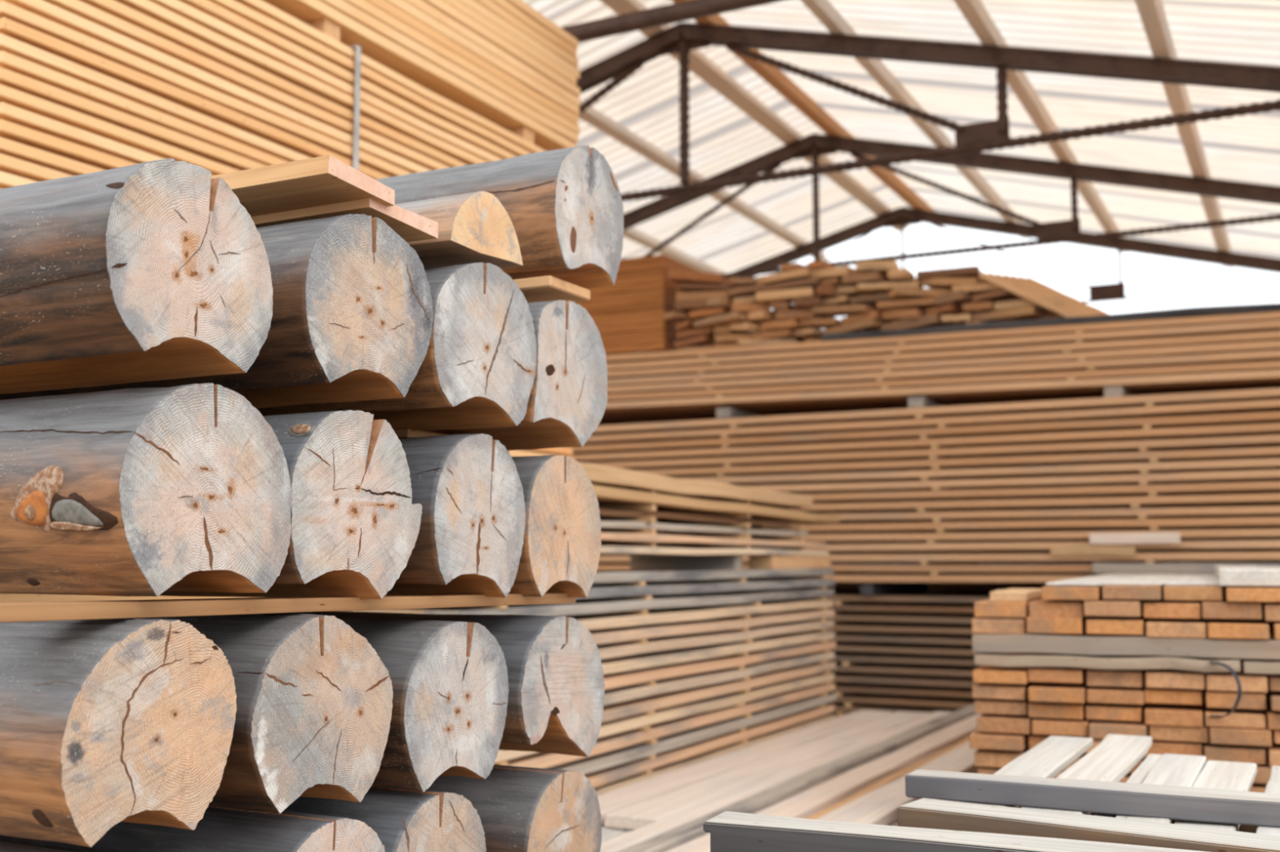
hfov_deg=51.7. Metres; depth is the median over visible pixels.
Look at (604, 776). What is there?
board
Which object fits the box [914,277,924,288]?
wood offcut
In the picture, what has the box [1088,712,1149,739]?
board
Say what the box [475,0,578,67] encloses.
board
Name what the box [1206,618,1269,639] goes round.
board
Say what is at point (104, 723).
log
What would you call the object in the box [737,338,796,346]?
wood offcut
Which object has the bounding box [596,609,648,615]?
spacer
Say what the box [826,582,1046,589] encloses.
board
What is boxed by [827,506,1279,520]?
board
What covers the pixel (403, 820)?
log
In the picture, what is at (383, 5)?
board
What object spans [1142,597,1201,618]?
board
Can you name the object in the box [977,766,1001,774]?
board
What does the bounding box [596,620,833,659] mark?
board
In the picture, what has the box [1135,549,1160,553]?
spacer
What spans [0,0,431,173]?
board
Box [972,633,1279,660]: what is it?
board
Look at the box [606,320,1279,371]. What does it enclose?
board
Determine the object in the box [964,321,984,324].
wood offcut
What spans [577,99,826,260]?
purlin
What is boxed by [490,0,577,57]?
board
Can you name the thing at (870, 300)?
wood offcut
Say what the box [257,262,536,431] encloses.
log
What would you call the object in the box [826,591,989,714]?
boards
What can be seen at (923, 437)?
spacer
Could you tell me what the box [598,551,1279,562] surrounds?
board
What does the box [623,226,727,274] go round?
purlin
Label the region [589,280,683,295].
board
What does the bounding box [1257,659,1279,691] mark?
board
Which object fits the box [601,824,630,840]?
plank
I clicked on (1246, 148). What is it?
ceiling
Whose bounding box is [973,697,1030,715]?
board
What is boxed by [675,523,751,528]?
spacer
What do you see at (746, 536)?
spacer
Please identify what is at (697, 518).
board
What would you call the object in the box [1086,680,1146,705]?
board
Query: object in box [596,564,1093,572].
board
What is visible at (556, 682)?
log
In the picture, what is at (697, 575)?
board
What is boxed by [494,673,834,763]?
board
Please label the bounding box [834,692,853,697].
spacer
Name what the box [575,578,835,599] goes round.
board
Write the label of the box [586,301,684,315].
board
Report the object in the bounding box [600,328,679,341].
board
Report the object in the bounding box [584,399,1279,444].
board
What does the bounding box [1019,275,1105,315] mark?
board
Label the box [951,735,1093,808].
board
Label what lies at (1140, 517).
spacer
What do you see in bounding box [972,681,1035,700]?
board
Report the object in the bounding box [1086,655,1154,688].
board
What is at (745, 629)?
spacer
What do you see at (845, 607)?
board
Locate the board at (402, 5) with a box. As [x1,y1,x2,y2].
[385,0,579,115]
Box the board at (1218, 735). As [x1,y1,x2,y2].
[1209,723,1271,746]
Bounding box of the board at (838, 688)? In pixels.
[832,684,974,698]
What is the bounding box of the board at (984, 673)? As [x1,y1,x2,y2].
[973,653,1043,684]
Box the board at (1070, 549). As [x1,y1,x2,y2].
[1050,544,1135,556]
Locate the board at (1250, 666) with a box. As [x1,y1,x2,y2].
[1242,659,1279,674]
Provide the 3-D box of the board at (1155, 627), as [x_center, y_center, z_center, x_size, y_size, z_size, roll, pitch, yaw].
[2.260,0.782,5.499,0.181,0.051,2.900,-2,-6,23]
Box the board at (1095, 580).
[1045,573,1141,586]
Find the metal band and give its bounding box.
[1208,661,1241,718]
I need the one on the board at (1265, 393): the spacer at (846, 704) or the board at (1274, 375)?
the board at (1274, 375)
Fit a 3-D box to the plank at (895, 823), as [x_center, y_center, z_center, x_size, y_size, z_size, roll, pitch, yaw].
[1.065,1.537,5.282,0.171,0.046,4.900,-3,-7,27]
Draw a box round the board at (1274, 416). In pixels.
[567,411,1279,453]
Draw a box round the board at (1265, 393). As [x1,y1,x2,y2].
[591,387,1279,434]
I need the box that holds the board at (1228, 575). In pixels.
[1214,565,1279,586]
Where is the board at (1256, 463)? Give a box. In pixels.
[676,457,1279,484]
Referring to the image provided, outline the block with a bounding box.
[748,555,830,569]
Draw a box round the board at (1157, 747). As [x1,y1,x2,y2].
[1143,732,1203,757]
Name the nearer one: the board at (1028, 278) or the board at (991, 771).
the board at (991, 771)
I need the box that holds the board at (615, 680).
[603,640,835,689]
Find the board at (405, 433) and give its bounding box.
[393,428,509,452]
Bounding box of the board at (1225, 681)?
[1205,657,1267,693]
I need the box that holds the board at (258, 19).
[208,0,531,155]
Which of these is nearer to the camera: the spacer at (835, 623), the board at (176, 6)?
the board at (176, 6)
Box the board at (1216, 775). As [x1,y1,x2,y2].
[1173,760,1257,831]
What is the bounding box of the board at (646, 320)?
[594,315,681,328]
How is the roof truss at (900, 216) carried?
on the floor
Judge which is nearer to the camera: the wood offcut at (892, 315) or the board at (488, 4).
the board at (488, 4)
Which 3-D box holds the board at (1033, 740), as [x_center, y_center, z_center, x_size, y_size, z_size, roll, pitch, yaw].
[1.929,1.180,5.650,0.177,0.050,2.900,-2,-6,23]
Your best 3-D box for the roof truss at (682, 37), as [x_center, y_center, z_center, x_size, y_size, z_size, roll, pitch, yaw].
[0.334,-0.354,9.725,13.430,5.388,0.140,-3,-7,27]
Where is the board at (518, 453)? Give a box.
[508,450,573,458]
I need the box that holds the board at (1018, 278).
[1011,275,1099,315]
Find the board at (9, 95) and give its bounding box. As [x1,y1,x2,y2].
[0,84,239,175]
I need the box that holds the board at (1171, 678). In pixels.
[1145,655,1204,689]
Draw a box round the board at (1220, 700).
[1204,678,1266,710]
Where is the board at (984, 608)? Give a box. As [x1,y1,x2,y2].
[973,598,1041,617]
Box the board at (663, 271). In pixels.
[616,267,667,279]
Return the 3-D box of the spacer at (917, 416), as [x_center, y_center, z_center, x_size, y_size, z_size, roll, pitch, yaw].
[2.191,0.004,9.427,0.045,0.023,1.500,-3,-7,27]
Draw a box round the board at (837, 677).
[829,674,976,688]
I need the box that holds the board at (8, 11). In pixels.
[0,0,412,177]
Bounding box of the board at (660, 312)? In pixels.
[591,308,682,322]
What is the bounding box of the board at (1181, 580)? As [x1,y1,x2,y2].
[1163,574,1220,586]
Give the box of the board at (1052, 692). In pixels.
[1028,679,1089,703]
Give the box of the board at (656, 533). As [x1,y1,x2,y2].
[656,533,693,534]
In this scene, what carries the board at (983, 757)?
on the board at (991, 771)
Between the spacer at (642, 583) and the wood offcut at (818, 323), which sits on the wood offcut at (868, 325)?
the wood offcut at (818, 323)
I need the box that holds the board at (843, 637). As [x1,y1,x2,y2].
[826,634,972,644]
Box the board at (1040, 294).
[995,273,1089,316]
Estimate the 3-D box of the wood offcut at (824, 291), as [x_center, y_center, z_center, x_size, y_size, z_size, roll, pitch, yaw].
[1.342,-0.959,9.510,0.144,0.074,0.231,-1,-6,9]
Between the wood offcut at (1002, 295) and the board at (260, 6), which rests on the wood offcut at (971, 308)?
the wood offcut at (1002, 295)
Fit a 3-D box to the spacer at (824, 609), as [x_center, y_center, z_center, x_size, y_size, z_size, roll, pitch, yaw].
[0.801,1.091,7.908,0.660,0.020,0.045,-3,-7,27]
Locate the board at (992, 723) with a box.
[977,713,1035,734]
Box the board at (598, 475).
[510,454,813,507]
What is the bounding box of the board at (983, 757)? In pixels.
[974,745,1029,768]
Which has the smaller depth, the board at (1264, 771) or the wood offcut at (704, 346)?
the board at (1264, 771)
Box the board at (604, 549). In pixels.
[600,546,828,556]
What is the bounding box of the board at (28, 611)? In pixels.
[0,593,575,622]
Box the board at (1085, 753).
[1063,751,1086,770]
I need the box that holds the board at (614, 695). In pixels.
[603,651,834,706]
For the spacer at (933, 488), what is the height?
0.023 m
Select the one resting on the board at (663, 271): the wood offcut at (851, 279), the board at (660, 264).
the board at (660, 264)
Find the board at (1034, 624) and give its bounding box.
[1026,616,1095,634]
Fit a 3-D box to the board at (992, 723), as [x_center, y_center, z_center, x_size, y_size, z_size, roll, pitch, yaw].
[1.770,1.129,5.697,0.177,0.052,2.900,-2,-6,23]
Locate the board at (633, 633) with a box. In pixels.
[589,609,834,644]
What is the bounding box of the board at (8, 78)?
[0,66,266,170]
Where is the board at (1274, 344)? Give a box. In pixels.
[607,340,1279,386]
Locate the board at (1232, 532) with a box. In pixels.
[803,528,1279,541]
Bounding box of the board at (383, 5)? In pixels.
[365,0,577,124]
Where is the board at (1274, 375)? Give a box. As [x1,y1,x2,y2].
[604,369,1279,410]
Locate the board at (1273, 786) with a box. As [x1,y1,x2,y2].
[1255,765,1279,835]
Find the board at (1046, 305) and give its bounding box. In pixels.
[978,271,1079,317]
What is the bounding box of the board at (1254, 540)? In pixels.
[826,539,1279,544]
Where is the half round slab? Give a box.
[395,191,523,269]
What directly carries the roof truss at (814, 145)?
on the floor
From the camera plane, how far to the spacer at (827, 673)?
7.74 m
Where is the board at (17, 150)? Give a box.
[0,137,105,176]
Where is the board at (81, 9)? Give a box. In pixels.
[42,0,449,170]
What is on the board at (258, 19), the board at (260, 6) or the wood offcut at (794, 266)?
the board at (260, 6)
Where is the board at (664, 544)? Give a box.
[600,540,767,546]
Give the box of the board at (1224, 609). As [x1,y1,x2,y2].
[1201,592,1262,619]
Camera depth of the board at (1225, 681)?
4.11 m
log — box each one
[0,158,273,394]
[0,213,433,408]
[0,382,292,596]
[0,617,236,847]
[0,806,385,851]
[0,840,75,851]
[146,613,393,813]
[159,409,422,599]
[253,611,604,756]
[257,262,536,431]
[284,787,486,851]
[338,618,508,791]
[375,145,623,288]
[385,433,525,597]
[418,300,607,450]
[426,764,601,851]
[508,455,600,597]
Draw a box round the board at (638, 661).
[600,631,835,674]
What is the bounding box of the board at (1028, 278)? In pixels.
[1026,276,1108,315]
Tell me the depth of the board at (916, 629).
8.78 m
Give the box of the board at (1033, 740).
[1028,733,1088,750]
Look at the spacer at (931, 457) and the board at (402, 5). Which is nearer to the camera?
the board at (402, 5)
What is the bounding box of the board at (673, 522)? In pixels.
[656,519,762,527]
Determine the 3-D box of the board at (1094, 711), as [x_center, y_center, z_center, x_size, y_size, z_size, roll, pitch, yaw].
[2.098,1.064,5.590,0.176,0.044,2.900,-2,-6,23]
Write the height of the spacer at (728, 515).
0.029 m
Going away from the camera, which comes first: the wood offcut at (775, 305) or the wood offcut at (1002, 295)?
the wood offcut at (1002, 295)
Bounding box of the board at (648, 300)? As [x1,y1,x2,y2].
[576,295,675,309]
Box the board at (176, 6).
[148,0,502,161]
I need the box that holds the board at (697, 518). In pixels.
[599,508,791,526]
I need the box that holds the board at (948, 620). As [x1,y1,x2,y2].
[825,614,977,623]
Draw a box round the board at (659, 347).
[604,342,677,355]
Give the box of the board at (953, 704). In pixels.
[833,694,974,708]
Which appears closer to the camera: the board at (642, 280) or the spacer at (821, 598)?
the spacer at (821, 598)
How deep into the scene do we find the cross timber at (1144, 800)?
2.41 m
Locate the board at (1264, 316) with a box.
[605,311,1279,363]
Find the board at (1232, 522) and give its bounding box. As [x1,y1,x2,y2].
[762,516,1279,531]
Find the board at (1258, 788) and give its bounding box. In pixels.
[1249,782,1266,792]
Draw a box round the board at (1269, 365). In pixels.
[606,360,1279,402]
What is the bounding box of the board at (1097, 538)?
[1089,533,1180,544]
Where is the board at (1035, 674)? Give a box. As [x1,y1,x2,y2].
[1027,655,1102,684]
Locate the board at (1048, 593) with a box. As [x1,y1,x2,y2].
[1041,586,1102,600]
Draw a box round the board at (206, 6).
[177,0,517,159]
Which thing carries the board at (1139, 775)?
on the crib timber at (1243, 828)
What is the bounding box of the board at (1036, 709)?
[1027,700,1088,719]
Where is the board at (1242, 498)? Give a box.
[788,493,1279,511]
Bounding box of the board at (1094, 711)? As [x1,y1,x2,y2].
[1085,702,1146,721]
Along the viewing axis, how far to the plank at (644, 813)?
5.66 m
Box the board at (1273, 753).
[1263,735,1279,767]
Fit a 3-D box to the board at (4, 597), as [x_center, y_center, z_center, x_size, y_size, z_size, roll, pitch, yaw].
[-1.146,0.639,5.136,0.166,0.056,3.280,-3,-6,27]
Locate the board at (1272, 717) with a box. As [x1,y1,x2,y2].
[1262,698,1279,729]
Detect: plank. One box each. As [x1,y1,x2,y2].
[597,710,892,825]
[600,711,952,851]
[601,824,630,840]
[601,830,633,843]
[604,711,930,830]
[616,704,977,851]
[666,713,983,851]
[805,736,969,819]
[817,741,980,825]
[888,771,977,826]
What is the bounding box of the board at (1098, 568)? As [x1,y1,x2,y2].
[1092,562,1279,574]
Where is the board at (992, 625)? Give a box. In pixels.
[971,617,1027,634]
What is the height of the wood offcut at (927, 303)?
0.043 m
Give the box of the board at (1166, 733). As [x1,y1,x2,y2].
[1149,672,1208,742]
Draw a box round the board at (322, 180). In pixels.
[210,155,395,217]
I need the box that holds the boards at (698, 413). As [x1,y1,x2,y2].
[598,380,1279,426]
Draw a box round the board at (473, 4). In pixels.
[458,0,580,79]
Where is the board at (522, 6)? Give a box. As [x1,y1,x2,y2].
[506,0,577,48]
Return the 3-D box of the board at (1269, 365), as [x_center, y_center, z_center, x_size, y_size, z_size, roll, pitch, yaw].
[1.699,-0.279,8.956,7.400,0.048,0.167,-2,-6,27]
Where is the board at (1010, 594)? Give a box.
[989,588,1041,601]
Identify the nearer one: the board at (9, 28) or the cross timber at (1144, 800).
the cross timber at (1144, 800)
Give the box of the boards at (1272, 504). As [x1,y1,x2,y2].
[572,398,1279,575]
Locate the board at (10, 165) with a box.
[0,153,72,182]
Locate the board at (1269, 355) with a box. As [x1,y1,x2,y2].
[607,350,1279,394]
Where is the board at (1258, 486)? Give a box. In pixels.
[800,481,1279,502]
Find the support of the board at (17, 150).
on the board at (10, 165)
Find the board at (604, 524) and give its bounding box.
[600,520,808,536]
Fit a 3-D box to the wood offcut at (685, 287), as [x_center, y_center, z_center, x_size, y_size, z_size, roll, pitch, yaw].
[0.512,-1.044,10.041,0.422,0.084,0.224,-2,-6,22]
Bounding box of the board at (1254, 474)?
[740,469,1279,492]
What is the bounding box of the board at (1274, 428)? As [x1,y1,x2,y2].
[564,422,1279,462]
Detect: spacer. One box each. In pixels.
[448,605,507,608]
[493,760,507,765]
[583,595,652,599]
[591,581,645,586]
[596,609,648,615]
[598,504,656,511]
[598,561,630,564]
[600,516,656,522]
[600,529,656,533]
[600,542,656,546]
[600,554,636,555]
[612,639,647,644]
[629,725,650,732]
[632,680,656,686]
[635,710,654,715]
[635,769,652,775]
[638,489,656,493]
[638,738,657,744]
[640,754,655,759]
[656,545,751,548]
[657,577,746,582]
[669,533,751,539]
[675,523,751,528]
[697,371,706,373]
[698,355,707,357]
[699,513,750,518]
[714,614,750,618]
[717,473,740,477]
[720,435,737,438]
[721,444,740,448]
[721,626,748,631]
[724,463,742,466]
[724,483,744,486]
[724,601,760,605]
[724,665,744,669]
[725,652,748,656]
[728,500,750,503]
[728,639,752,643]
[728,702,744,707]
[730,424,747,428]
[731,727,745,733]
[732,676,749,681]
[733,688,750,693]
[734,739,747,744]
[735,713,751,718]
[741,526,804,531]
[746,575,826,579]
[751,536,804,541]
[751,546,804,550]
[759,520,804,522]
[770,506,804,509]
[778,586,826,590]
[782,596,826,600]
[794,607,827,611]
[800,617,825,622]
[804,628,826,632]
[810,639,826,643]
[810,704,824,708]
[811,660,826,664]
[812,649,830,653]
[813,693,827,697]
[814,671,830,675]
[816,681,830,685]
[827,640,850,644]
[828,631,853,635]
[830,671,844,674]
[832,620,863,625]
[834,600,877,605]
[834,610,866,615]
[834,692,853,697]
[836,711,851,717]
[841,661,866,666]
[844,702,862,707]
[915,414,929,418]
[916,508,946,512]
[920,435,934,439]
[920,476,942,480]
[920,560,979,564]
[927,539,981,543]
[928,455,946,459]
[930,444,946,448]
[930,571,988,575]
[931,466,950,470]
[932,487,955,490]
[933,518,962,522]
[936,528,983,533]
[937,423,951,427]
[1062,350,1072,353]
[1087,367,1096,370]
[1130,503,1151,508]
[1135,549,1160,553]
[1137,515,1159,519]
[1138,447,1152,452]
[1139,480,1154,484]
[1140,470,1153,474]
[1142,424,1155,429]
[1145,402,1156,406]
[1145,560,1177,563]
[1148,492,1164,496]
[1149,457,1162,462]
[1149,526,1172,530]
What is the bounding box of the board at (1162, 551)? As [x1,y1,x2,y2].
[607,550,1279,563]
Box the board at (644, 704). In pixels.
[601,662,835,722]
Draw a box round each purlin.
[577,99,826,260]
[599,0,909,231]
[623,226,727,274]
[671,0,943,226]
[800,0,1030,239]
[953,0,1128,253]
[1134,0,1233,267]
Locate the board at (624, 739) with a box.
[504,683,835,768]
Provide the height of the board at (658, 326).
0.056 m
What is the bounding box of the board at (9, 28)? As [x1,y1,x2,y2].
[0,17,390,179]
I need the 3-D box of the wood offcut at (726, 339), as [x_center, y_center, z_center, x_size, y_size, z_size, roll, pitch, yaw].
[0.714,-0.644,9.887,0.280,0.058,0.227,-1,-6,11]
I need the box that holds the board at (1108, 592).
[1102,585,1164,599]
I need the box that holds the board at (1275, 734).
[1270,729,1279,743]
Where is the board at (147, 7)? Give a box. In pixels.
[114,0,488,164]
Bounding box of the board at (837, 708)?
[825,703,954,713]
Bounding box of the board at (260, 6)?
[234,0,545,153]
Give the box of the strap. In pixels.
[350,44,360,170]
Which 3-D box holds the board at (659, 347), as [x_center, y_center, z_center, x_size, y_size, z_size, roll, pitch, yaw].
[-0.197,-0.543,10.796,1.320,0.056,0.908,-3,-7,27]
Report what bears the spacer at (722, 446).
on the boards at (1272, 504)
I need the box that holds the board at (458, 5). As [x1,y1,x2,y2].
[442,0,576,84]
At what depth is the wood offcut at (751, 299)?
9.77 m
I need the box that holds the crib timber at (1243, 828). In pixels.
[1017,805,1257,833]
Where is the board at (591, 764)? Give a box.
[545,693,836,774]
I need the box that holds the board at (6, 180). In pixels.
[0,171,35,188]
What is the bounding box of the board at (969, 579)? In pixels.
[804,575,1093,582]
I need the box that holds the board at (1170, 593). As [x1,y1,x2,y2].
[1163,586,1222,600]
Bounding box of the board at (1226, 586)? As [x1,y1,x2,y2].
[1226,586,1279,587]
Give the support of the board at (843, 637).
on the board at (855, 648)
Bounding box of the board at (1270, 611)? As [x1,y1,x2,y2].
[1259,602,1279,621]
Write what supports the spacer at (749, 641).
on the boards at (402, 611)
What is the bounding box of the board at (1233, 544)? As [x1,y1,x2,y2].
[804,540,1279,551]
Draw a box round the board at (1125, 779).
[1119,773,1132,782]
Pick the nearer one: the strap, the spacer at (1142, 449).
the strap
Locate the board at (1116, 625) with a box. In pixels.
[1085,614,1150,635]
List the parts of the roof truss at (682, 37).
king post, apex plate, gusset plate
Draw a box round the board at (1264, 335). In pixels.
[607,330,1279,378]
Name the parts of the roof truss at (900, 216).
apex plate, king post, gusset plate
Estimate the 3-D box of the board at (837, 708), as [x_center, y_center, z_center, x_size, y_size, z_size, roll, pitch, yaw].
[1.674,1.908,8.844,7.000,0.039,0.168,-3,-7,27]
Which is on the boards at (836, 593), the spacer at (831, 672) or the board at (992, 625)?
the spacer at (831, 672)
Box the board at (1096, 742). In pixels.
[1086,736,1102,754]
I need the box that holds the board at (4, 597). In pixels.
[0,593,244,602]
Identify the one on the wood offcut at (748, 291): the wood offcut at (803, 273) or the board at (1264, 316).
the wood offcut at (803, 273)
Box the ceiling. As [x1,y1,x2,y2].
[521,0,1279,273]
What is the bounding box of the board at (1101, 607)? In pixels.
[1084,598,1149,617]
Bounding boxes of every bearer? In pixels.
[304,17,340,41]
[506,126,533,144]
[630,555,742,569]
[634,351,648,353]
[715,407,762,418]
[859,582,928,595]
[907,396,946,408]
[1103,385,1133,397]
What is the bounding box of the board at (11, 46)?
[0,33,311,162]
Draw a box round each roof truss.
[561,0,785,42]
[575,22,1279,202]
[623,133,1279,278]
[732,207,1279,302]
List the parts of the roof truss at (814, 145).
apex plate, king post, gusset plate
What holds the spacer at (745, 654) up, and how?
on the boards at (402, 611)
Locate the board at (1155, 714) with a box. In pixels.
[1144,690,1203,727]
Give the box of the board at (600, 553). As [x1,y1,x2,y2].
[600,553,768,555]
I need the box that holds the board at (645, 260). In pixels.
[618,254,702,272]
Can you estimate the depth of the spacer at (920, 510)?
8.74 m
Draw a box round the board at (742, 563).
[742,563,1096,573]
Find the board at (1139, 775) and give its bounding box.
[1094,754,1163,817]
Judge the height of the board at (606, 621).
0.045 m
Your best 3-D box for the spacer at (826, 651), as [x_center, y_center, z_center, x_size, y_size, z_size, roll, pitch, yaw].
[0.815,1.341,7.911,0.660,0.020,0.045,-3,-7,27]
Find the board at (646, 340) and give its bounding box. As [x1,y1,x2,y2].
[602,336,678,347]
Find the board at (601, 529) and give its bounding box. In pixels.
[600,528,770,537]
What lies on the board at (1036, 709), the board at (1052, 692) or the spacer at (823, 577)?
the board at (1052, 692)
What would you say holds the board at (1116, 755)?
on the crib timber at (1243, 828)
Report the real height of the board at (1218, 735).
0.052 m
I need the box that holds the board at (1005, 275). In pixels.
[1004,274,1095,315]
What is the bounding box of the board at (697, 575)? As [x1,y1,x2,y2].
[592,568,833,583]
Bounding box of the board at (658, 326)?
[597,321,682,334]
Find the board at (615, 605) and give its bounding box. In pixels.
[423,589,834,616]
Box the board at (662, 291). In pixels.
[574,288,676,303]
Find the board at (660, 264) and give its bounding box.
[617,261,684,273]
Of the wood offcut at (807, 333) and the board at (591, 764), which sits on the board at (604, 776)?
the board at (591, 764)
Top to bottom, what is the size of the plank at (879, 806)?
0.051 m
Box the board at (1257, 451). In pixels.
[633,446,1279,476]
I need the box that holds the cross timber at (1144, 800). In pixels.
[905,768,1279,826]
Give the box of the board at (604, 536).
[600,533,826,547]
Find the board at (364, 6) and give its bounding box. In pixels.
[343,0,579,134]
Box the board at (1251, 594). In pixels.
[1221,586,1279,602]
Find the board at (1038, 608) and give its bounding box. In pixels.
[1028,599,1085,618]
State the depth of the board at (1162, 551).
9.91 m
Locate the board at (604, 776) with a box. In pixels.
[584,704,834,787]
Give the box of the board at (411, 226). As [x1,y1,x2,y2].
[251,198,438,242]
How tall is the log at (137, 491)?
0.275 m
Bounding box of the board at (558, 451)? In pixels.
[518,447,572,455]
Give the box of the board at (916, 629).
[826,624,977,634]
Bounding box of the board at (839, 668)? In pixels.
[829,664,973,677]
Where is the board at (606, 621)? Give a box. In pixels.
[573,600,832,630]
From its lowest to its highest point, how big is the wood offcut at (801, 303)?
0.070 m
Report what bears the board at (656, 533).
on the board
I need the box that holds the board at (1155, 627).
[1146,614,1206,638]
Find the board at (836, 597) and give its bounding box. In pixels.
[826,595,990,602]
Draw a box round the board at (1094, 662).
[973,653,1239,672]
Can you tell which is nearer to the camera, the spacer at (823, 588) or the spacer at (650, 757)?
the spacer at (650, 757)
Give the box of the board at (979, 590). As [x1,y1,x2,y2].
[826,586,1003,592]
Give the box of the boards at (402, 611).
[345,568,804,652]
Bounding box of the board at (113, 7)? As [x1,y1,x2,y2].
[79,0,466,167]
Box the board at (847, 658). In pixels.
[826,654,982,666]
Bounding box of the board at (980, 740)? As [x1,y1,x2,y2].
[969,730,1031,751]
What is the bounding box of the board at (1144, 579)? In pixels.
[1103,573,1178,586]
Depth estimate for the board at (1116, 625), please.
4.26 m
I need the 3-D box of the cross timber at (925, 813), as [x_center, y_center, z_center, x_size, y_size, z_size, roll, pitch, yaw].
[0.831,0.643,2.022,0.892,0.044,0.113,-4,-7,35]
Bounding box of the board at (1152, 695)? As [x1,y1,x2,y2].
[1144,687,1203,705]
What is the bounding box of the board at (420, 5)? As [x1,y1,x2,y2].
[404,0,579,106]
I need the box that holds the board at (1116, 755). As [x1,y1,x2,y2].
[1021,733,1151,814]
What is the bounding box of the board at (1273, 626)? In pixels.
[1262,617,1279,639]
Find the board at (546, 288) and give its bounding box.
[513,275,590,302]
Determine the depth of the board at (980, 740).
4.36 m
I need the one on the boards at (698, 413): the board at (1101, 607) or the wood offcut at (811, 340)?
the wood offcut at (811, 340)
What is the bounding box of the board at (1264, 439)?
[586,435,1279,469]
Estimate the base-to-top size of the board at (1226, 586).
0.012 m
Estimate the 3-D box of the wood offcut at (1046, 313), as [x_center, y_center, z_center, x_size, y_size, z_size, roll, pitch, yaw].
[2.749,-0.785,9.136,0.422,0.078,0.224,0,-6,-1]
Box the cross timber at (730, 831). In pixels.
[702,811,1208,851]
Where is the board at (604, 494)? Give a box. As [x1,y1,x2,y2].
[592,484,838,523]
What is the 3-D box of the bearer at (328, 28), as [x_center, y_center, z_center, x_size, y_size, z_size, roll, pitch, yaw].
[-1.617,-1.513,5.346,0.950,0.074,0.090,-3,-7,27]
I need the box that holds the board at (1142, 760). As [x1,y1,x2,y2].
[1128,756,1146,773]
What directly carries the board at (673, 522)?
on the board at (601, 529)
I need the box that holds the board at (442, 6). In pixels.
[422,0,580,97]
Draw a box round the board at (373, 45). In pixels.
[262,0,577,151]
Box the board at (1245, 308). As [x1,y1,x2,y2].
[821,302,1279,341]
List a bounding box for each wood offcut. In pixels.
[662,311,694,321]
[666,270,728,284]
[674,335,717,347]
[675,290,733,301]
[675,298,713,313]
[675,320,699,330]
[675,326,715,340]
[676,282,734,292]
[677,345,712,351]
[688,306,730,320]
[693,312,754,328]
[706,297,733,309]
[712,342,738,348]
[713,325,744,334]
[714,333,753,344]
[726,278,737,287]
[728,283,765,297]
[729,277,756,287]
[729,322,765,333]
[730,302,770,314]
[733,295,760,303]
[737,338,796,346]
[747,311,777,322]
[752,310,775,322]
[752,328,797,340]
[755,268,813,284]
[755,287,816,303]
[760,319,807,331]
[762,276,822,291]
[769,300,795,311]
[775,308,819,320]
[781,262,807,271]
[791,327,822,338]
[792,296,824,309]
[796,337,804,342]
[800,318,842,328]
[803,337,822,342]
[807,260,835,271]
[811,304,878,317]
[813,266,857,279]
[815,284,836,299]
[819,315,830,319]
[820,277,849,290]
[822,294,853,306]
[822,318,888,333]
[837,285,862,297]
[840,310,890,324]
[841,271,891,287]
[850,293,894,306]
[855,260,899,275]
[857,281,918,295]
[876,297,940,311]
[880,313,949,330]
[881,308,925,322]
[887,268,914,282]
[888,286,951,300]
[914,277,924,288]
[916,266,981,282]
[919,277,988,289]
[925,303,967,315]
[935,289,975,306]
[941,314,973,325]
[951,281,1019,295]
[962,301,995,315]
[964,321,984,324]
[971,288,1020,303]
[972,306,1044,322]
[994,295,1065,311]
[1037,315,1063,319]
[1044,310,1057,317]
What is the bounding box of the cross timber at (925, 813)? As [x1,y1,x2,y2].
[897,798,1279,851]
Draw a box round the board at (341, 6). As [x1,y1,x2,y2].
[320,0,577,143]
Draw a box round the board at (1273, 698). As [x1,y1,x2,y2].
[1264,687,1279,711]
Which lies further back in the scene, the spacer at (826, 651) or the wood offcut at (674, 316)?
the wood offcut at (674, 316)
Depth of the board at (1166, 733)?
4.18 m
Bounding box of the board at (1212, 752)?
[1204,726,1266,764]
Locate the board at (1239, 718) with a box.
[1204,693,1265,728]
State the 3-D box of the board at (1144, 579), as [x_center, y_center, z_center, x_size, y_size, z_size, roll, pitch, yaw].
[2.174,0.651,5.627,0.184,0.013,2.900,-2,-6,23]
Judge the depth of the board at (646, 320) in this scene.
10.25 m
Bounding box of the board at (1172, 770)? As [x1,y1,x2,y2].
[1115,753,1206,823]
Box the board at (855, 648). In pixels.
[830,644,1205,658]
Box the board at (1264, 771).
[1253,754,1271,783]
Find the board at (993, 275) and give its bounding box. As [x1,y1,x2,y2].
[988,272,1085,316]
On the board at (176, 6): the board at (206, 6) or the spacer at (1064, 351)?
the board at (206, 6)
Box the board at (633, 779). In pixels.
[594,715,835,795]
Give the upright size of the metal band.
0.176 m
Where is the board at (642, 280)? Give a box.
[585,275,676,289]
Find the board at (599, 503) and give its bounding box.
[598,502,801,523]
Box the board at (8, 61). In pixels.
[0,50,288,165]
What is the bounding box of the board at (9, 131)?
[0,119,135,170]
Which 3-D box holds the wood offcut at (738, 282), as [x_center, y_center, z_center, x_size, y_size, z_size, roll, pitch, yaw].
[0.803,-1.065,9.822,0.202,0.062,0.229,-3,-7,29]
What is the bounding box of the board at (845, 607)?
[827,604,974,613]
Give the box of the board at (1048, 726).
[1031,715,1092,737]
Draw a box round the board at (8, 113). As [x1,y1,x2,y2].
[0,102,164,164]

